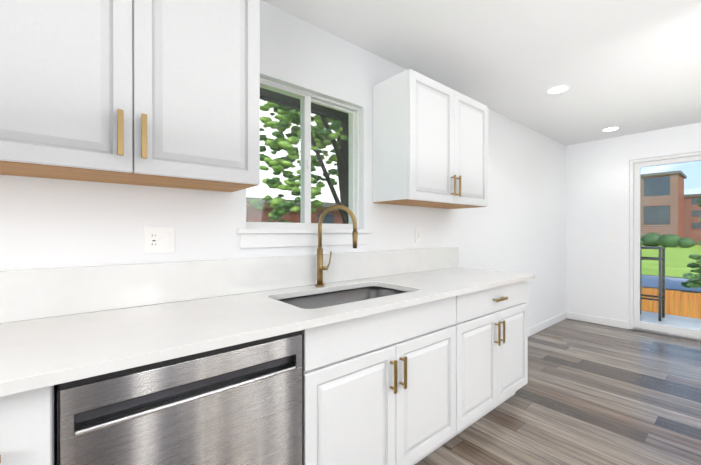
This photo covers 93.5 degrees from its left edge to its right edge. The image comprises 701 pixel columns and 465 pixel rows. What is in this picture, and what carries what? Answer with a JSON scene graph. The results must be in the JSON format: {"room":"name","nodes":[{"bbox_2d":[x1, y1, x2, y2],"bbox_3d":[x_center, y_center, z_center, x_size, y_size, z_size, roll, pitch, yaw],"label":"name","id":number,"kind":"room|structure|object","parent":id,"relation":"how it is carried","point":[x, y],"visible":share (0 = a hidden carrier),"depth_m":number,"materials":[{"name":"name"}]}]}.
{"room":"kitchen","nodes":[
{"label":"kitchen","id":0,"kind":"room"},
{"bbox_2d":[0,0,565,327],"bbox_3d":[0.084,-0.001,2.297,7.920,2.440,0.160,0,0,-40],"label":"wall","id":1,"kind":"structure","parent":0,"point":[517,224],"depth_m":1.99,"materials":[{"name":"paint"}]},
{"bbox_2d":[0,0,259,191],"bbox_3d":[-0.814,-0.653,1.205,0.895,0.910,0.363,0,0,-40],"label":"upper cabinet","id":2,"kind":"object","parent":1,"relation":"attached to","point":[161,93],"visible":1,"depth_m":1.10,"materials":[{"name":"paint"}]},
{"bbox_2d":[144,226,174,253],"bbox_3d":[-0.826,0.032,1.428,0.116,0.116,0.010,0,0,-40],"label":"double electrical outlet","id":3,"kind":"object","parent":1,"relation":"attached to","point":[159,239],"visible":1,"depth_m":1.43,"materials":[{"name":"plastic"}]},
{"bbox_2d":[0,247,457,322],"bbox_3d":[-0.537,0.218,1.660,3.830,0.174,0.020,0,0,-40],"label":"backsplash","id":4,"kind":"structure","parent":1,"relation":"attached to","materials":[{"name":"white stone"}]},
{"bbox_2d":[236,78,371,248],"bbox_3d":[-0.248,-0.378,1.967,0.910,0.915,0.142,0,0,-40],"label":"window unit","id":5,"kind":"structure","parent":1,"relation":"in","point":[306,100],"depth_m":1.97,"materials":[{"name":"plastic"}]},
{"bbox_2d":[260,88,348,122],"bbox_3d":[-0.153,-1.258,2.812,8.900,0.280,0.930,0,0,-40],"label":"roof eave","id":6,"kind":"object","parent":1,"relation":"attached to","point":[283,100],"depth_m":2.92},
{"bbox_2d":[415,227,420,241],"bbox_3d":[0.527,0.018,2.555,0.070,0.116,0.008,0,0,-40],"label":"electrical outlet","id":7,"kind":"object","parent":1,"relation":"attached to","point":[417,234],"visible":1,"depth_m":2.55,"materials":[{"name":"plastic"}]},
{"bbox_2d":[373,69,487,208],"bbox_3d":[0.629,-0.599,2.406,0.940,0.795,0.363,0,0,-40],"label":"upper cabinet","id":8,"kind":"object","parent":1,"relation":"attached to","point":[430,142],"visible":1,"depth_m":2.17,"materials":[{"name":"paint"}]},
{"bbox_2d":[528,311,567,336],"bbox_3d":[2.001,1.167,3.781,2.760,0.095,0.018,0,0,-40],"label":"baseboard","id":9,"kind":"structure","parent":1,"relation":"attached to","point":[534,329],"depth_m":4.20,"materials":[{"name":"paint"}]},
{"bbox_2d":[262,0,700,145],"bbox_3d":[1.606,-1.276,0.464,7.920,0.120,4.920,0,0,-40],"label":"ceiling","id":10,"kind":"structure","parent":0,"point":[628,67],"depth_m":2.22,"materials":[{"name":"paint"}]},
{"bbox_2d":[546,85,569,93],"bbox_3d":[1.771,-1.219,2.814,0.176,0.005,0.176,0,0,-40],"label":"recessed light","id":11,"kind":"object","parent":10,"relation":"in","point":[557,89],"visible":1,"depth_m":2.81,"materials":[{"name":"paint"}]},
{"bbox_2d":[601,127,619,130],"bbox_3d":[3.078,-1.223,3.901,0.176,0.005,0.176,0,0,-40],"label":"recessed light","id":12,"kind":"object","parent":10,"relation":"in","point":[610,129],"visible":1,"depth_m":3.90,"materials":[{"name":"paint"}]},
{"bbox_2d":[415,318,700,464],"bbox_3d":[1.606,1.274,0.472,7.920,0.100,4.920,0,0,-40],"label":"floor","id":13,"kind":"structure","parent":0,"point":[589,393],"depth_m":2.28,"materials":[{"name":"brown wood"}]},
{"bbox_2d":[0,384,57,464],"bbox_3d":[-0.986,0.781,0.884,0.306,0.884,0.642,0,0,-40],"label":"base cabinet","id":14,"kind":"object","parent":13,"relation":"on","point":[28,427],"visible":0.5,"depth_m":0.73,"materials":[{"name":"paint"}]},
{"bbox_2d":[57,330,302,464],"bbox_3d":[-0.618,0.786,1.208,0.663,0.872,0.612,0,0,-40],"label":"dishwasher","id":15,"kind":"object","parent":13,"relation":"on","point":[240,404],"visible":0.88,"depth_m":0.96,"materials":[{"name":"silver metal"}]},
{"bbox_2d":[302,296,455,464],"bbox_3d":[0.026,0.779,1.727,0.979,0.884,0.642,0,0,-40],"label":"base cabinet","id":16,"kind":"object","parent":13,"relation":"on","point":[379,388],"visible":0.69,"depth_m":1.45,"materials":[{"name":"paint"}]},
{"bbox_2d":[0,247,534,396],"bbox_3d":[-0.336,0.234,1.419,3.830,0.205,0.650,0,0,-40],"label":"countertop","id":17,"kind":"structure","parent":16,"relation":"on","point":[61,325],"depth_m":1.26,"materials":[{"name":"white stone"}]},
{"bbox_2d":[315,204,357,286],"bbox_3d":[-0.084,0.074,1.835,0.135,0.460,0.241,0,0,-40],"label":"faucet","id":18,"kind":"object","parent":17,"relation":"on","point":[320,267],"visible":1,"depth_m":1.86,"materials":[{"name":"gold metal"}]},
{"bbox_2d":[279,286,405,308],"bbox_3d":[-0.012,0.444,1.686,0.780,0.213,0.430,0,0,-40],"label":"sink","id":19,"kind":"object","parent":17,"relation":"in","point":[316,301],"visible":0.08,"depth_m":1.89,"materials":[{"name":"metal"}]},
{"bbox_2d":[442,280,527,444],"bbox_3d":[0.762,0.777,2.338,0.928,0.884,0.642,0,0,-40],"label":"base cabinet","id":20,"kind":"object","parent":13,"relation":"on","point":[491,324],"visible":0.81,"depth_m":2.06,"materials":[{"name":"paint"}]},
{"bbox_2d":[566,122,700,321],"bbox_3d":[4.639,-0.003,2.889,0.160,2.440,4.760,0,0,-40],"label":"wall","id":21,"kind":"structure","parent":0,"point":[597,208],"depth_m":4.33,"materials":[{"name":"paint"}]},
{"bbox_2d":[568,312,628,328],"bbox_3d":[3.284,1.165,4.385,0.014,0.095,0.650,0,0,-40],"label":"baseboard","id":22,"kind":"structure","parent":21,"relation":"attached to","point":[576,316],"depth_m":4.36,"materials":[{"name":"paint"}]},
{"bbox_2d":[607,233,617,241],"bbox_3d":[3.386,0.063,4.259,0.010,0.116,0.116,0,0,-40],"label":"switch plate","id":23,"kind":"object","parent":21,"relation":"attached to","point":[612,237],"visible":1,"depth_m":4.26,"materials":[{"name":"plastic"}]},
{"bbox_2d":[629,151,700,340],"bbox_3d":[4.138,0.156,3.480,0.135,2.119,1.828,0,0,-40],"label":"door frame","id":24,"kind":"structure","parent":21,"relation":"attached to","point":[635,323],"depth_m":4.11,"materials":[{"name":"plastic"}]},
{"label":"outside","id":25,"kind":"structure","parent":0,"visible":0},
{"bbox_2d":[641,245,700,318],"bbox_3d":[60.396,2.115,52.394,280.000,0.200,280.000,0,0,-40],"label":"ground","id":26,"kind":"structure","parent":25,"point":[669,264],"depth_m":23.89,"materials":[{"name":"green plant"}]},
{"bbox_2d":[246,197,342,223],"bbox_3d":[-3.711,0.478,15.300,18.800,3.299,7.600,0,0,-40],"label":"neighbouring house","id":27,"kind":"structure","parent":26,"relation":"on","point":[334,215],"depth_m":11.98,"materials":[{"name":"brick"}]},
{"bbox_2d":[250,100,348,223],"bbox_3d":[-0.121,-1.279,7.054,5.653,6.928,3.212,0,0,-40],"label":"trees","id":28,"kind":"object","parent":26,"relation":"on","point":[339,147],"depth_m":6.27,"materials":[{"name":"green plant"}]},
{"bbox_2d":[640,170,686,244],"bbox_3d":[46.316,-3.682,59.523,8.100,11.349,19.600,0,0,-40],"label":"building","id":29,"kind":"structure","parent":26,"relation":"on","point":[656,202],"depth_m":51.44,"materials":[{"name":"brown brick"}]},
{"bbox_2d":[640,232,695,247],"bbox_3d":[52.971,1.139,33.309,7.798,2.322,101.794,0,0,-40],"label":"bushes","id":30,"kind":"object","parent":26,"relation":"on","point":[649,239],"depth_m":45.27,"materials":[{"name":"green plant"}]},
{"bbox_2d":[640,311,700,330],"bbox_3d":[4.676,1.703,4.069,1.380,0.919,4.200,0,0,-40],"label":"deck","id":31,"kind":"object","parent":26,"relation":"on","point":[675,321],"depth_m":4.65,"materials":[{"name":"grey concrete"}]},
{"bbox_2d":[640,246,665,320],"bbox_3d":[4.368,0.726,4.811,0.340,1.029,0.300,0,0,-40],"label":"bistro table","id":32,"kind":"object","parent":31,"relation":"on","point":[661,289],"depth_m":4.75,"materials":[{"name":"black metal"}]},
{"bbox_2d":[641,287,700,318],"bbox_3d":[14.979,1.821,-0.033,0.110,0.709,37.512,0,0,-40],"label":"fence","id":33,"kind":"object","parent":26,"relation":"on","point":[691,298],"depth_m":8.17,"materials":[{"name":"brown wood"}]},
{"bbox_2d":[641,274,700,292],"bbox_3d":[13.701,2.109,13.533,4.700,0.049,240.000,0,0,-40],"label":"path","id":34,"kind":"structure","parent":26,"relation":"on","point":[646,280],"depth_m":13.66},
{"bbox_2d":[681,199,700,287],"bbox_3d":[12.699,-4.242,9.745,4.105,12.774,4.111,0,0,-40],"label":"conifer tree","id":35,"kind":"object","parent":26,"relation":"on","point":[695,279],"depth_m":10.87,"materials":[{"name":"green plant"}]},
{"bbox_2d":[684,194,700,244],"bbox_3d":[68.055,-2.172,56.153,20.000,8.349,24.600,0,0,-40],"label":"building","id":36,"kind":"structure","parent":26,"relation":"on","point":[688,219],"depth_m":54.59,"materials":[{"name":"red brick"}]}
]}

